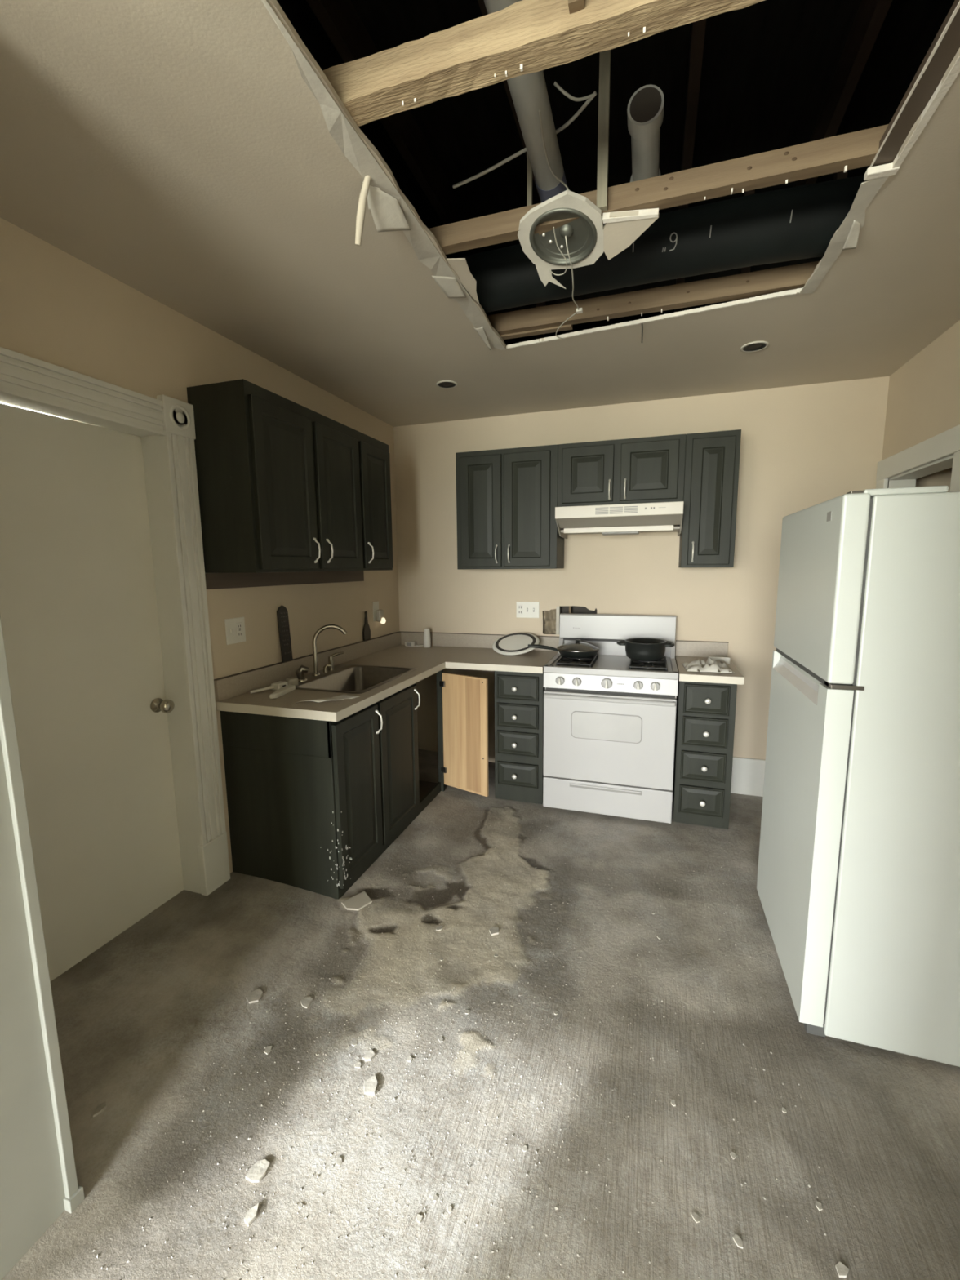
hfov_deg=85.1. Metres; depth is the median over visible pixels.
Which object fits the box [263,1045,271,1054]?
chip
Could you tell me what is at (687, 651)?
countertop
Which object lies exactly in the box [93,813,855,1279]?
crumbs
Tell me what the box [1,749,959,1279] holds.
floor
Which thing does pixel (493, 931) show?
chip
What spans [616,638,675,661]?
cooking pot
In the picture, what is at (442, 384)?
recessed light
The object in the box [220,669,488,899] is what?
base cabinet
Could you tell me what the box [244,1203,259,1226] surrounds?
chip
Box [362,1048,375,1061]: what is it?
chip
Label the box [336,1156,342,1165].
chip
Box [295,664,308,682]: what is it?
sprayer
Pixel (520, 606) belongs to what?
receptacle
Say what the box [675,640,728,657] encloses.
backsplash
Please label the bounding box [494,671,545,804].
base cabinet
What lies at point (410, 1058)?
chip
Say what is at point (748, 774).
baseboard
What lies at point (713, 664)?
crumpled paper
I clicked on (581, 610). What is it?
wall
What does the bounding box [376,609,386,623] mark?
night light
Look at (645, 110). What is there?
vent pipe
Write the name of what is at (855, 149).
joist
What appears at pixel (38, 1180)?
door
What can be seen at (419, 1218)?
chip
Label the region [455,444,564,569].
upper cabinet
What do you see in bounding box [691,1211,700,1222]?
chip
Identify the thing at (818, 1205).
chip
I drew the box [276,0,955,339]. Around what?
cavity
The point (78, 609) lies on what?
door
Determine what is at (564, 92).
cable
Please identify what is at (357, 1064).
chip
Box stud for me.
[555,606,560,634]
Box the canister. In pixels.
[423,628,431,647]
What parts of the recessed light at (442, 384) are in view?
bulb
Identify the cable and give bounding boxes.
[452,90,596,188]
[538,110,569,190]
[553,81,595,101]
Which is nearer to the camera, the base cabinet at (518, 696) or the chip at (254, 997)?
the chip at (254, 997)
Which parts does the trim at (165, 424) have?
head casing, casing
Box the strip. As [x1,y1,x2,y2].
[869,0,959,167]
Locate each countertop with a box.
[213,631,559,721]
[675,640,744,684]
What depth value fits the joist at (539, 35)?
1.10 m
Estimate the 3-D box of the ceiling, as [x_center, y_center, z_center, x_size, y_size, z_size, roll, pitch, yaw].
[0.356,-1.272,2.010,3.150,0.174,3.080,2,8,18]
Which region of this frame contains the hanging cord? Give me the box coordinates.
[641,323,643,342]
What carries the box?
on the countertop at (475, 651)
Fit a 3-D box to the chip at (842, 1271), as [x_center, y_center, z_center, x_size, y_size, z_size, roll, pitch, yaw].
[0.780,1.362,1.130,0.029,0.006,0.021,-7,10,-40]
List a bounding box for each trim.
[0,346,230,895]
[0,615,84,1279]
[875,424,959,492]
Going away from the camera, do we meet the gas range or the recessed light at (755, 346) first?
the recessed light at (755, 346)
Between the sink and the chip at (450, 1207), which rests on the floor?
the chip at (450, 1207)
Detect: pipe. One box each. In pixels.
[458,174,869,312]
[484,0,567,202]
[626,84,664,182]
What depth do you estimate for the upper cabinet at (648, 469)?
3.17 m
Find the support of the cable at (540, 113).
hanging from the drain pipe at (529, 92)
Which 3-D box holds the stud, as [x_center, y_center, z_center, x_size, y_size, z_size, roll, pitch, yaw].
[0.562,-0.137,3.752,0.024,0.350,0.059,2,8,18]
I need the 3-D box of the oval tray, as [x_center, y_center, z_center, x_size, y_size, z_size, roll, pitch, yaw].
[0.250,0.025,3.670,0.335,0.127,0.264,2,8,18]
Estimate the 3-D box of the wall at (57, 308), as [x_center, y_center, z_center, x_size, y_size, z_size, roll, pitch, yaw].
[-1.186,-0.122,2.686,0.160,2.587,3.080,2,8,18]
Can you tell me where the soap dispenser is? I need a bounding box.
[323,663,332,672]
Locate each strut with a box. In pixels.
[526,153,532,205]
[568,0,585,13]
[596,49,610,212]
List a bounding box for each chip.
[93,1101,106,1117]
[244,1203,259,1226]
[245,988,262,1003]
[245,1159,270,1182]
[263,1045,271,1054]
[298,1202,302,1208]
[300,996,312,1008]
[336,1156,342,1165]
[351,1040,357,1045]
[355,1062,361,1068]
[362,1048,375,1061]
[364,1075,377,1095]
[406,1055,412,1062]
[416,1213,422,1223]
[432,1194,438,1201]
[435,925,443,930]
[438,1036,443,1042]
[447,1205,452,1213]
[488,926,498,935]
[521,1145,527,1151]
[671,1099,675,1106]
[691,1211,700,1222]
[729,1151,736,1159]
[733,1234,742,1248]
[782,1106,786,1113]
[815,1200,822,1210]
[835,1261,848,1277]
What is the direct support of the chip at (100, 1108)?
on the floor
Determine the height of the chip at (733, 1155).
0.004 m
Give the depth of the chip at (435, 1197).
1.27 m
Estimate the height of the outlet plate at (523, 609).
0.116 m
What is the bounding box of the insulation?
[542,608,555,634]
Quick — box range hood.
[555,501,684,538]
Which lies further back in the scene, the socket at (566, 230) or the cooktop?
the cooktop
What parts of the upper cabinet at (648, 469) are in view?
raised panel, door, handle, handle, raised panel, door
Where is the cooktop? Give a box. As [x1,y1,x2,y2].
[543,653,678,679]
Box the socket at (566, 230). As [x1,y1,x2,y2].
[560,224,573,238]
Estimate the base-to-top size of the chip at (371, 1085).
0.010 m
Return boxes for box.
[404,640,423,646]
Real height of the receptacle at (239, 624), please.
0.072 m
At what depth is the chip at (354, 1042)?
1.68 m
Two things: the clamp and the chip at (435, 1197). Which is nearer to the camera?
the chip at (435, 1197)
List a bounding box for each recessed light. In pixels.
[435,380,457,388]
[740,341,768,352]
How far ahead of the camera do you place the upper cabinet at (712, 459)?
3.04 m
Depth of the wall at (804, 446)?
3.44 m
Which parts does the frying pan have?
pan handle, lid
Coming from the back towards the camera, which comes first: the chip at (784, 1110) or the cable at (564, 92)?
the cable at (564, 92)
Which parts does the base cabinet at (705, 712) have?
drawer, raised panel, knob, drawer, raised panel, knob, drawer, raised panel, knob, drawer, raised panel, knob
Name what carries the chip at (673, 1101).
on the floor
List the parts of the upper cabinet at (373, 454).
handle, raised panel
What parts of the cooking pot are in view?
handle, handle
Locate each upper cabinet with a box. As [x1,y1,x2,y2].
[186,378,363,573]
[356,431,393,570]
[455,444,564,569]
[557,434,686,506]
[678,429,741,567]
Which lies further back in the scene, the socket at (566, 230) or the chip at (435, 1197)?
the socket at (566, 230)
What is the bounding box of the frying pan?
[528,640,599,657]
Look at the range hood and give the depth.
3.13 m
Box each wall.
[0,217,399,873]
[393,256,889,762]
[542,605,596,632]
[881,320,959,492]
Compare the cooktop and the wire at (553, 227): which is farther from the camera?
the cooktop
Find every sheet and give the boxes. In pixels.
[296,693,359,702]
[341,890,372,910]
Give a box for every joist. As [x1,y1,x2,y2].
[322,0,764,126]
[428,124,888,254]
[486,260,820,335]
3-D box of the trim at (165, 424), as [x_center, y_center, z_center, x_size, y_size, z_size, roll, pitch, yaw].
[-1.440,0.156,1.878,0.209,2.165,1.036,2,8,18]
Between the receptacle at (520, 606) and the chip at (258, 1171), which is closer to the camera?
the chip at (258, 1171)
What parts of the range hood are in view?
panel, filter plate, panel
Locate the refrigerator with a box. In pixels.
[756,485,959,1066]
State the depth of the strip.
1.18 m
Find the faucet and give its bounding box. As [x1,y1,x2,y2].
[311,624,346,675]
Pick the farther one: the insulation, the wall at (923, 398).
the insulation
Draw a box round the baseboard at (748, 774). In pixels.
[730,756,765,796]
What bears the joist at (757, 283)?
attached to the ceiling
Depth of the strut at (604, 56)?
1.54 m
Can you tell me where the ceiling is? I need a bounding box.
[0,0,959,426]
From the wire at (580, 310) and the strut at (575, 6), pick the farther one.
the wire at (580, 310)
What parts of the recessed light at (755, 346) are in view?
bulb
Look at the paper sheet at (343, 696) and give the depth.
2.43 m
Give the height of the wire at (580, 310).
0.072 m
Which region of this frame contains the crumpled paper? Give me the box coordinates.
[682,656,735,673]
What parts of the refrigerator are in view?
fresh food door, freezer door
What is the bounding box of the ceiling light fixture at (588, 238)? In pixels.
[517,189,659,288]
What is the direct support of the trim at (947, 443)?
attached to the wall at (923, 398)
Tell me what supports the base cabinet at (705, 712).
on the floor
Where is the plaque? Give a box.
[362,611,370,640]
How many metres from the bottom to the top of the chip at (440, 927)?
0.006 m
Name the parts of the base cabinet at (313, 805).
door, raised panel, handle, door, raised panel, handle, corner frame, open door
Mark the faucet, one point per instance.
(331, 659)
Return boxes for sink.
[295,663,417,693]
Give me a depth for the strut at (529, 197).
1.68 m
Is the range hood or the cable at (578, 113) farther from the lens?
the range hood
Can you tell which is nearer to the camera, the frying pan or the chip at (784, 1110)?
the chip at (784, 1110)
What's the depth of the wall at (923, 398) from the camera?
2.57 m
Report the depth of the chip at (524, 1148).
1.37 m
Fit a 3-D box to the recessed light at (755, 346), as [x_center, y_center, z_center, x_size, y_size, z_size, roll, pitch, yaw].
[1.326,-1.415,2.527,0.124,0.008,0.124,2,8,18]
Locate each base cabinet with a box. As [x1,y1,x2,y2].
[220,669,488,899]
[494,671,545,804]
[671,679,737,829]
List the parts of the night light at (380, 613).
bulb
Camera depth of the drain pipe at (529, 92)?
1.50 m
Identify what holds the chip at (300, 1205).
on the floor
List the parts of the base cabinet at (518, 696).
knob, knob, drawer, raised panel, raised panel, raised panel, drawer, raised panel, drawer, drawer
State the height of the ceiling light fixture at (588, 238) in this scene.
0.104 m
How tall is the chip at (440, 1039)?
0.004 m
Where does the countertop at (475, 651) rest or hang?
on the base cabinet at (313, 805)
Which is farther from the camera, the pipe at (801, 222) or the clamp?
the clamp
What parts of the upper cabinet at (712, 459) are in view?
handle, raised panel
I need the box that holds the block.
[500,324,572,339]
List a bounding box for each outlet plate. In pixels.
[224,617,245,644]
[372,600,378,621]
[515,601,539,617]
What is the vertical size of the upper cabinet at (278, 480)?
0.771 m
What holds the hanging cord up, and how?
hanging from the ceiling
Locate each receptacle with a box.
[236,622,242,637]
[518,604,522,614]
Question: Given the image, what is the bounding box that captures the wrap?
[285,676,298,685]
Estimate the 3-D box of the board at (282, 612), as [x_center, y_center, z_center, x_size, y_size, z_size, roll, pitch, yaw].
[-1.050,-0.035,2.810,0.024,0.302,0.080,2,8,18]
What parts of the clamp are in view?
arm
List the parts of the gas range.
knob, knob, drawer pull, window trim, knob, storage drawer, oven door, door handle, control panel, knob, knob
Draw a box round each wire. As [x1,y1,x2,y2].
[549,226,567,275]
[555,235,582,339]
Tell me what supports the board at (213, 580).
attached to the wall at (57, 308)
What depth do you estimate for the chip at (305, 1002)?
1.81 m
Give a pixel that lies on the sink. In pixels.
(345, 677)
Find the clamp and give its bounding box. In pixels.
[249,680,295,698]
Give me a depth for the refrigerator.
1.54 m
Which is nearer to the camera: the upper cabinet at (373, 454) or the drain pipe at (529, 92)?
the drain pipe at (529, 92)
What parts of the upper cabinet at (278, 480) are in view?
door, raised panel, handle, handle, door, raised panel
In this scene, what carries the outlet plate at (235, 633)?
attached to the wall at (57, 308)
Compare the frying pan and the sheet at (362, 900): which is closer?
the sheet at (362, 900)
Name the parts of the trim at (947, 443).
casing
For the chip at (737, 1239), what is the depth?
1.18 m
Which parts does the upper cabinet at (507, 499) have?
door, raised panel, handle, handle, raised panel, door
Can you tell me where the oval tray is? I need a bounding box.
[492,632,539,655]
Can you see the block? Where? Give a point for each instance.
(566, 327)
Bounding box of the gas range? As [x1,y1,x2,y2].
[542,613,678,823]
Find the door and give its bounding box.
[0,403,183,981]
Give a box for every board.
[204,570,364,589]
[276,605,293,662]
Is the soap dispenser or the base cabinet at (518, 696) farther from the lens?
the base cabinet at (518, 696)
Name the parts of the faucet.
spout, lever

